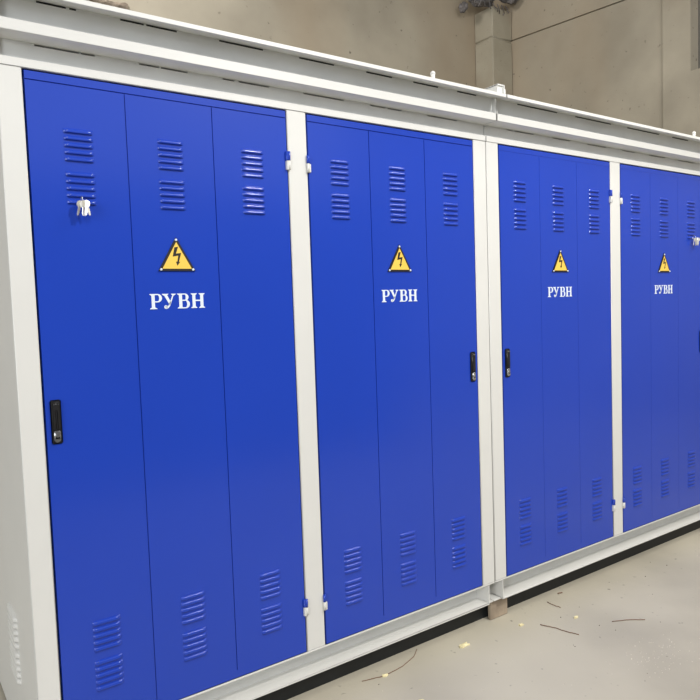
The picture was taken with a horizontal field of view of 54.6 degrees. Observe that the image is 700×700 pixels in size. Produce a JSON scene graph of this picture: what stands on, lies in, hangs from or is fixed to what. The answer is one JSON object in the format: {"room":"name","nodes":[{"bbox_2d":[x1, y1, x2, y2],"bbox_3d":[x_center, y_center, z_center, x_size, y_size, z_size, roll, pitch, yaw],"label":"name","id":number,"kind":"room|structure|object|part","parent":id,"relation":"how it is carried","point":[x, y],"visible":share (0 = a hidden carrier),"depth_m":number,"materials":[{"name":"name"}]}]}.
{"room":"factory workshop","nodes":[
{"label":"factory workshop","id":0,"kind":"room"},
{"bbox_2d":[91,0,492,86],"bbox_3d":[-3.726,-2.395,6.410,15.600,7.200,0.356,-5,4,-35],"label":"wall","id":1,"kind":"structure","parent":0,"point":[421,37],"depth_m":8.85,"materials":[{"name":"concrete"}]},
{"bbox_2d":[87,0,127,9],"bbox_3d":[-2.990,-3.541,6.646,1.620,0.103,0.048,-5,4,-35],"label":"ridge","id":2,"kind":"object","parent":1,"relation":"attached to","point":[123,5],"visible":0.6,"depth_m":7.02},
{"bbox_2d":[0,528,699,699],"bbox_3d":[0.341,1.539,1.081,15.600,0.250,15.000,-5,4,-35],"label":"floor","id":3,"kind":"structure","parent":0,"point":[545,658],"depth_m":2.89,"materials":[{"name":"concrete"}]},
{"bbox_2d":[363,649,416,680],"bbox_3d":[0.185,1.307,2.800,0.341,0.003,0.049,-6,5,-44],"label":"twig","id":4,"kind":"object","parent":3,"relation":"on","point":[416,649],"visible":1,"depth_m":2.77,"materials":[{"name":"brown"}]},
{"bbox_2d":[459,642,469,647],"bbox_3d":[0.495,1.284,2.954,0.054,0.009,0.028,-5,4,-35],"label":"chip","id":5,"kind":"object","parent":3,"relation":"on","point":[465,644],"visible":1,"depth_m":2.95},
{"bbox_2d":[254,520,699,699],"bbox_3d":[0.705,1.210,3.294,4.100,0.100,0.060,-5,4,-35],"label":"shadow gap","id":6,"kind":"structure","parent":3,"relation":"on","point":[295,689],"depth_m":3.08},
{"bbox_2d":[0,0,505,699],"bbox_3d":[-0.764,0.083,3.321,1.996,2.422,2.277,-5,4,-35],"label":"tall cabinet","id":7,"kind":"object","parent":6,"relation":"on","point":[246,448],"visible":0.99,"depth_m":2.33,"materials":[{"name":"blue metal"}]},
{"bbox_2d":[6,602,18,648],"bbox_3d":[-1.171,0.953,2.348,0.011,0.108,0.170,-5,4,-35],"label":"vent","id":8,"kind":"object","parent":7,"relation":"attached to","point":[12,618],"depth_m":2.31,"materials":[{"name":"white metal"}]},
{"bbox_2d":[8,638,20,684],"bbox_3d":[-1.167,1.078,2.356,0.011,0.108,0.170,-5,4,-35],"label":"vent","id":9,"kind":"object","parent":7,"relation":"attached to","point":[15,660],"depth_m":2.31,"materials":[{"name":"white metal"}]},
{"bbox_3d":[-1.554,0.177,2.813,0.012,2.353,2.100,-5,4,-35],"label":"panel","id":10,"kind":"part","parent":7,"relation":"part of","materials":[{"name":"white metal"}]},
{"bbox_3d":[-0.941,0.195,1.991,0.065,2.003,0.050,-5,4,-35],"label":"frame post","id":11,"kind":"part","parent":7,"relation":"part of","materials":[{"name":"white metal"}]},
{"bbox_3d":[-0.868,0.213,2.006,0.031,0.132,0.013,-5,4,-35],"label":"handle","id":12,"kind":"part","parent":7,"relation":"part of","materials":[{"name":"black plastic"}]},
{"bbox_2d":[63,128,93,162],"bbox_3d":[-0.808,-0.610,2.020,0.084,0.095,0.007,-5,4,-35],"label":"vent","id":13,"kind":"object","parent":7,"relation":"attached to","point":[78,143],"depth_m":2.02,"materials":[{"name":"blue metal"}]},
{"bbox_2d":[65,171,95,204],"bbox_3d":[-0.804,-0.484,2.028,0.084,0.095,0.007,-5,4,-35],"label":"vent","id":14,"kind":"object","parent":7,"relation":"attached to","point":[78,184],"depth_m":2.03,"materials":[{"name":"blue metal"}]},
{"bbox_2d":[77,196,90,215],"bbox_3d":[-0.788,-0.429,2.012,0.038,0.061,0.032,-1,4,20],"label":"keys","id":15,"kind":"object","parent":7,"relation":"hanging from","point":[84,204],"visible":1,"depth_m":2.01,"materials":[{"name":"silver metal"}]},
{"bbox_2d":[92,614,121,651],"bbox_3d":[-0.757,0.884,2.115,0.084,0.095,0.007,-5,4,-35],"label":"vent","id":16,"kind":"object","parent":7,"relation":"attached to","point":[106,628],"depth_m":2.11,"materials":[{"name":"blue metal"}]},
{"bbox_2d":[95,653,123,690],"bbox_3d":[-0.752,1.010,2.123,0.084,0.095,0.007,-5,4,-35],"label":"vent","id":17,"kind":"object","parent":7,"relation":"attached to","point":[109,667],"depth_m":2.12,"materials":[{"name":"blue metal"}]},
{"bbox_3d":[-0.555,0.167,2.252,0.858,1.996,0.028,-5,4,-35],"label":"door","id":18,"kind":"part","parent":7,"relation":"part of","materials":[{"name":"blue metal"}]},
{"bbox_2d":[157,139,183,170],"bbox_3d":[-0.577,-0.628,2.183,0.084,0.095,0.007,-5,4,-35],"label":"vent","id":19,"kind":"object","parent":7,"relation":"attached to","point":[170,152],"depth_m":2.18,"materials":[{"name":"blue metal"}]},
{"bbox_2d":[159,179,185,209],"bbox_3d":[-0.572,-0.502,2.191,0.084,0.095,0.007,-5,4,-35],"label":"vent","id":20,"kind":"object","parent":7,"relation":"attached to","point":[172,192],"depth_m":2.19,"materials":[{"name":"blue metal"}]},
{"bbox_2d":[181,590,205,624],"bbox_3d":[-0.525,0.866,2.278,0.084,0.095,0.007,-5,4,-35],"label":"vent","id":21,"kind":"object","parent":7,"relation":"attached to","point":[193,602],"depth_m":2.28,"materials":[{"name":"blue metal"}]},
{"bbox_2d":[183,626,206,660],"bbox_3d":[-0.521,0.992,2.286,0.084,0.095,0.007,-5,4,-35],"label":"vent","id":22,"kind":"object","parent":7,"relation":"attached to","point":[194,637],"depth_m":2.29,"materials":[{"name":"blue metal"}]},
{"bbox_2d":[241,149,263,177],"bbox_3d":[-0.337,-0.647,2.352,0.084,0.095,0.007,-5,4,-35],"label":"vent","id":23,"kind":"object","parent":7,"relation":"attached to","point":[252,160],"depth_m":2.35,"materials":[{"name":"blue metal"}]},
{"bbox_2d":[242,186,264,214],"bbox_3d":[-0.333,-0.521,2.360,0.084,0.095,0.007,-5,4,-35],"label":"vent","id":24,"kind":"object","parent":7,"relation":"attached to","point":[253,197],"depth_m":2.36,"materials":[{"name":"blue metal"}]},
{"bbox_2d":[259,569,280,599],"bbox_3d":[-0.286,0.847,2.447,0.084,0.095,0.007,-5,4,-35],"label":"vent","id":25,"kind":"object","parent":7,"relation":"attached to","point":[269,579],"depth_m":2.44,"materials":[{"name":"blue metal"}]},
{"bbox_2d":[261,603,281,633],"bbox_3d":[-0.281,0.973,2.455,0.084,0.095,0.007,-5,4,-35],"label":"vent","id":26,"kind":"object","parent":7,"relation":"attached to","point":[271,613],"depth_m":2.45,"materials":[{"name":"blue metal"}]},
{"bbox_3d":[-0.175,0.135,2.530,0.080,2.003,0.050,-5,4,-35],"label":"frame post","id":27,"kind":"part","parent":7,"relation":"part of","materials":[{"name":"white metal"}]},
{"bbox_2d":[330,159,348,185],"bbox_3d":[-0.037,-0.671,2.563,0.084,0.095,0.007,-5,4,-35],"label":"vent","id":28,"kind":"object","parent":7,"relation":"attached to","point":[339,168],"depth_m":2.56,"materials":[{"name":"blue metal"}]},
{"bbox_2d":[331,193,349,218],"bbox_3d":[-0.033,-0.545,2.571,0.084,0.095,0.007,-5,4,-35],"label":"vent","id":29,"kind":"object","parent":7,"relation":"attached to","point":[340,202],"depth_m":2.57,"materials":[{"name":"blue metal"}]},
{"bbox_2d":[344,546,361,573],"bbox_3d":[0.014,0.823,2.658,0.084,0.095,0.007,-5,4,-35],"label":"vent","id":30,"kind":"object","parent":7,"relation":"attached to","point":[352,554],"depth_m":2.66,"materials":[{"name":"blue metal"}]},
{"bbox_2d":[345,577,362,605],"bbox_3d":[0.018,0.949,2.666,0.084,0.095,0.007,-5,4,-35],"label":"vent","id":31,"kind":"object","parent":7,"relation":"attached to","point":[353,585],"depth_m":2.66,"materials":[{"name":"blue metal"}]},
{"bbox_3d":[0.214,0.106,2.793,0.852,1.996,0.028,-5,4,-35],"label":"door","id":32,"kind":"part","parent":7,"relation":"part of","materials":[{"name":"blue metal"}]},
{"bbox_2d":[389,166,405,190],"bbox_3d":[0.192,-0.689,2.725,0.084,0.095,0.007,-5,4,-35],"label":"vent","id":33,"kind":"object","parent":7,"relation":"attached to","point":[397,174],"depth_m":2.72,"materials":[{"name":"blue metal"}]},
{"bbox_2d":[390,198,405,222],"bbox_3d":[0.197,-0.564,2.733,0.084,0.095,0.007,-5,4,-35],"label":"vent","id":34,"kind":"object","parent":7,"relation":"attached to","point":[397,205],"depth_m":2.73,"materials":[{"name":"blue metal"}]},
{"bbox_2d":[400,530,415,556],"bbox_3d":[0.244,0.805,2.820,0.084,0.095,0.007,-5,4,-35],"label":"vent","id":35,"kind":"object","parent":7,"relation":"attached to","point":[407,537],"depth_m":2.82,"materials":[{"name":"blue metal"}]},
{"bbox_2d":[401,559,416,585],"bbox_3d":[0.248,0.931,2.828,0.084,0.095,0.007,-5,4,-35],"label":"vent","id":36,"kind":"object","parent":7,"relation":"attached to","point":[408,566],"depth_m":2.83,"materials":[{"name":"blue metal"}]},
{"bbox_2d":[443,202,457,225],"bbox_3d":[0.434,-0.582,2.900,0.084,0.095,0.007,-5,4,-35],"label":"vent","id":37,"kind":"object","parent":7,"relation":"attached to","point":[450,209],"depth_m":2.90,"materials":[{"name":"blue metal"}]},
{"bbox_2d":[443,172,457,195],"bbox_3d":[0.430,-0.708,2.892,0.084,0.095,0.007,-5,4,-35],"label":"vent","id":38,"kind":"object","parent":7,"relation":"attached to","point":[450,179],"depth_m":2.89,"materials":[{"name":"blue metal"}]},
{"bbox_2d":[451,516,465,540],"bbox_3d":[0.481,0.786,2.987,0.084,0.095,0.007,-5,4,-35],"label":"vent","id":39,"kind":"object","parent":7,"relation":"attached to","point":[458,523],"depth_m":2.98,"materials":[{"name":"blue metal"}]},
{"bbox_2d":[452,544,465,568],"bbox_3d":[0.486,0.912,2.995,0.084,0.095,0.007,-5,4,-35],"label":"vent","id":40,"kind":"object","parent":7,"relation":"attached to","point":[458,550],"depth_m":2.99,"materials":[{"name":"blue metal"}]},
{"bbox_3d":[0.548,0.074,3.003,0.031,0.132,0.013,-5,4,-35],"label":"handle","id":41,"kind":"part","parent":7,"relation":"part of","materials":[{"name":"black plastic"}]},
{"bbox_3d":[0.590,0.074,3.069,0.076,2.003,0.050,-5,4,-35],"label":"frame post","id":42,"kind":"part","parent":7,"relation":"part of","materials":[{"name":"white metal"}]},
{"bbox_2d":[483,94,699,600],"bbox_3d":[0.957,-0.097,4.531,2.216,2.334,2.277,-5,4,-35],"label":"tall cabinet","id":43,"kind":"object","parent":6,"relation":"on","point":[593,220],"visible":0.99,"depth_m":3.48,"materials":[{"name":"blue metal"}]},
{"bbox_3d":[0.667,1.120,3.193,0.048,0.095,0.071,-5,4,-35],"label":"joint plate","id":44,"kind":"part","parent":43,"relation":"part of","materials":[{"name":"white metal"}]},
{"bbox_2d":[485,84,505,93],"bbox_3d":[0.280,-1.137,3.447,0.046,0.056,1.298,-5,4,-35],"label":"cover","id":45,"kind":"object","parent":43,"relation":"on","point":[499,88],"visible":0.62,"depth_m":2.93,"materials":[{"name":"white metal"}]},
{"bbox_3d":[0.655,0.069,3.116,0.076,2.003,0.050,-5,4,-35],"label":"frame post","id":46,"kind":"part","parent":43,"relation":"part of","materials":[{"name":"white metal"}]},
{"bbox_3d":[0.731,0.060,3.132,0.031,0.132,0.013,-5,4,-35],"label":"handle","id":47,"kind":"part","parent":43,"relation":"part of","materials":[{"name":"black plastic"}]},
{"bbox_2d":[513,180,525,201],"bbox_3d":[0.790,-0.737,3.146,0.084,0.095,0.007,-5,4,-35],"label":"vent","id":48,"kind":"object","parent":43,"relation":"attached to","point":[519,186],"depth_m":3.14,"materials":[{"name":"blue metal"}]},
{"bbox_2d":[514,208,526,228],"bbox_3d":[0.794,-0.611,3.154,0.084,0.095,0.007,-5,4,-35],"label":"vent","id":49,"kind":"object","parent":43,"relation":"attached to","point":[520,214],"depth_m":3.15,"materials":[{"name":"blue metal"}]},
{"bbox_2d":[519,497,531,519],"bbox_3d":[0.842,0.757,3.241,0.084,0.095,0.007,-5,4,-35],"label":"vent","id":50,"kind":"object","parent":43,"relation":"attached to","point":[525,503],"depth_m":3.24,"materials":[{"name":"blue metal"}]},
{"bbox_2d":[520,523,531,545],"bbox_3d":[0.846,0.883,3.249,0.084,0.095,0.007,-5,4,-35],"label":"vent","id":51,"kind":"object","parent":43,"relation":"attached to","point":[525,528],"depth_m":3.25,"materials":[{"name":"blue metal"}]},
{"bbox_3d":[1.039,0.041,3.375,0.842,1.996,0.028,-5,4,-35],"label":"door","id":52,"kind":"part","parent":43,"relation":"part of","materials":[{"name":"blue metal"}]},
{"bbox_2d":[552,185,563,205],"bbox_3d":[1.017,-0.755,3.306,0.084,0.095,0.007,-5,4,-35],"label":"vent","id":53,"kind":"object","parent":43,"relation":"attached to","point":[557,190],"depth_m":3.30,"materials":[{"name":"blue metal"}]},
{"bbox_2d":[553,211,563,231],"bbox_3d":[1.021,-0.629,3.314,0.084,0.095,0.007,-5,4,-35],"label":"vent","id":54,"kind":"object","parent":43,"relation":"attached to","point":[558,216],"depth_m":3.31,"materials":[{"name":"blue metal"}]},
{"bbox_2d":[557,511,567,532],"bbox_3d":[1.073,0.865,3.409,0.084,0.095,0.007,-5,4,-35],"label":"vent","id":55,"kind":"object","parent":43,"relation":"attached to","point":[562,516],"depth_m":3.40,"materials":[{"name":"blue metal"}]},
{"bbox_2d":[557,487,567,507],"bbox_3d":[1.069,0.740,3.401,0.084,0.095,0.007,-5,4,-35],"label":"vent","id":56,"kind":"object","parent":43,"relation":"attached to","point":[562,492],"depth_m":3.40,"materials":[{"name":"blue metal"}]},
{"bbox_2d":[589,189,598,208],"bbox_3d":[1.252,-0.773,3.472,0.084,0.095,0.007,-5,4,-35],"label":"vent","id":57,"kind":"object","parent":43,"relation":"attached to","point":[593,193],"depth_m":3.47,"materials":[{"name":"blue metal"}]},
{"bbox_2d":[589,214,599,232],"bbox_3d":[1.256,-0.648,3.480,0.084,0.095,0.007,-5,4,-35],"label":"vent","id":58,"kind":"object","parent":43,"relation":"attached to","point":[594,219],"depth_m":3.48,"materials":[{"name":"blue metal"}]},
{"bbox_2d":[592,477,601,496],"bbox_3d":[1.304,0.721,3.567,0.084,0.095,0.007,-5,4,-35],"label":"vent","id":59,"kind":"object","parent":43,"relation":"attached to","point":[596,481],"depth_m":3.56,"materials":[{"name":"blue metal"}]},
{"bbox_2d":[592,500,602,520],"bbox_3d":[1.308,0.847,3.575,0.084,0.095,0.007,-5,4,-35],"label":"vent","id":60,"kind":"object","parent":43,"relation":"attached to","point":[597,505],"depth_m":3.57,"materials":[{"name":"blue metal"}]},
{"bbox_3d":[1.415,0.009,3.651,0.086,2.003,0.050,-5,4,-35],"label":"frame post","id":61,"kind":"part","parent":43,"relation":"part of","materials":[{"name":"white metal"}]},
{"bbox_2d":[631,218,639,235],"bbox_3d":[1.559,-0.672,3.693,0.084,0.095,0.007,-5,4,-35],"label":"vent","id":62,"kind":"object","parent":43,"relation":"attached to","point":[635,222],"depth_m":3.69,"materials":[{"name":"blue metal"}]},
{"bbox_2d":[631,194,639,212],"bbox_3d":[1.555,-0.797,3.685,0.084,0.095,0.007,-5,4,-35],"label":"vent","id":63,"kind":"object","parent":43,"relation":"attached to","point":[635,198],"depth_m":3.68,"materials":[{"name":"blue metal"}]},
{"bbox_2d":[633,487,641,506],"bbox_3d":[1.611,0.823,3.788,0.084,0.095,0.007,-5,4,-35],"label":"vent","id":64,"kind":"object","parent":43,"relation":"attached to","point":[637,491],"depth_m":3.78,"materials":[{"name":"blue metal"}]},
{"bbox_2d":[633,465,641,483],"bbox_3d":[1.607,0.697,3.780,0.084,0.095,0.007,-5,4,-35],"label":"vent","id":65,"kind":"object","parent":43,"relation":"attached to","point":[637,469],"depth_m":3.78,"materials":[{"name":"blue metal"}]},
{"bbox_3d":[1.807,-0.020,3.916,0.852,1.996,0.028,-5,4,-35],"label":"door","id":66,"kind":"part","parent":43,"relation":"part of","materials":[{"name":"blue metal"}]},
{"bbox_2d":[660,198,667,214],"bbox_3d":[1.785,-0.816,3.847,0.084,0.095,0.007,-5,4,-35],"label":"vent","id":67,"kind":"object","parent":43,"relation":"attached to","point":[663,201],"depth_m":3.84,"materials":[{"name":"blue metal"}]},
{"bbox_2d":[660,220,668,236],"bbox_3d":[1.789,-0.690,3.855,0.084,0.095,0.007,-5,4,-35],"label":"vent","id":68,"kind":"object","parent":43,"relation":"attached to","point":[664,224],"depth_m":3.85,"materials":[{"name":"blue metal"}]},
{"bbox_2d":[661,479,669,496],"bbox_3d":[1.841,0.804,3.950,0.084,0.095,0.007,-5,4,-35],"label":"vent","id":69,"kind":"object","parent":43,"relation":"attached to","point":[665,483],"depth_m":3.95,"materials":[{"name":"blue metal"}]},
{"bbox_2d":[661,458,669,475],"bbox_3d":[1.836,0.679,3.942,0.084,0.095,0.007,-5,4,-35],"label":"vent","id":70,"kind":"object","parent":43,"relation":"attached to","point":[665,462],"depth_m":3.94,"materials":[{"name":"blue metal"}]},
{"bbox_2d":[687,222,694,238],"bbox_3d":[2.027,-0.709,4.023,0.084,0.095,0.007,-5,4,-35],"label":"vent","id":71,"kind":"object","parent":43,"relation":"attached to","point":[690,225],"depth_m":4.02,"materials":[{"name":"blue metal"}]},
{"bbox_2d":[687,201,694,217],"bbox_3d":[2.023,-0.834,4.015,0.084,0.095,0.007,-5,4,-35],"label":"vent","id":72,"kind":"object","parent":43,"relation":"attached to","point":[690,204],"depth_m":4.01,"materials":[{"name":"blue metal"}]},
{"bbox_2d":[688,471,695,487],"bbox_3d":[2.079,0.785,4.118,0.084,0.095,0.007,-5,4,-35],"label":"vent","id":73,"kind":"object","parent":43,"relation":"attached to","point":[691,474],"depth_m":4.12,"materials":[{"name":"blue metal"}]},
{"bbox_2d":[688,450,695,466],"bbox_3d":[2.074,0.660,4.110,0.084,0.095,0.007,-5,4,-35],"label":"vent","id":74,"kind":"object","parent":43,"relation":"attached to","point":[691,453],"depth_m":4.11,"materials":[{"name":"blue metal"}]},
{"bbox_2d":[693,235,699,245],"bbox_3d":[2.053,-0.649,4.014,0.038,0.061,0.032,-1,4,20],"label":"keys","id":75,"kind":"object","parent":43,"relation":"hanging from","point":[696,240],"visible":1,"depth_m":4.01,"materials":[{"name":"silver metal"}]},
{"bbox_2d":[488,598,506,619],"bbox_3d":[0.701,1.215,3.217,0.117,0.100,0.019,-5,4,-35],"label":"block","id":76,"kind":"object","parent":3,"relation":"on","point":[497,608],"visible":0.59,"depth_m":3.20,"materials":[{"name":"beige concrete"}]},
{"bbox_2d":[540,624,578,634],"bbox_3d":[0.948,1.264,3.067,0.178,0.004,0.011,1,5,37],"label":"twig","id":77,"kind":"object","parent":3,"relation":"on","point":[540,624],"visible":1,"depth_m":3.06,"materials":[{"name":"brown"}]},
{"bbox_2d":[483,555,699,690],"bbox_3d":[1.417,1.266,2.796,2.616,0.005,1.319,-5,4,-35],"label":"crumbs","id":78,"kind":"object","parent":3,"relation":"on","point":[697,555],"visible":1,"depth_m":2.81,"materials":[{"name":"beige"}]},
{"bbox_2d":[493,0,699,136],"bbox_3d":[6.443,-2.637,4.712,0.330,7.200,14.144,-5,4,-35],"label":"wall","id":79,"kind":"structure","parent":0,"point":[636,61],"depth_m":8.70,"materials":[{"name":"concrete"}]},
{"bbox_2d":[475,6,512,94],"bbox_3d":[2.206,-2.108,10.185,0.419,5.740,0.354,-5,4,-35],"label":"pillar","id":80,"kind":"structure","parent":79,"relation":"attached to","point":[493,48],"depth_m":9.90,"materials":[{"name":"concrete"}]},
{"bbox_2d":[458,0,517,14],"bbox_3d":[2.006,-5.001,9.720,0.905,0.351,0.356,-3,4,-17],"label":"insulation wad","id":81,"kind":"object","parent":80,"relation":"on","point":[463,6],"visible":1,"depth_m":9.68,"materials":[{"name":"grey fabric"}]},
{"bbox_2d":[698,0,699,68],"bbox_3d":[4.481,-4.782,7.263,0.080,3.110,1.510,-5,4,-35],"label":"window","id":82,"kind":"structure","parent":79,"relation":"in","point":[698,0],"depth_m":7.94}
]}

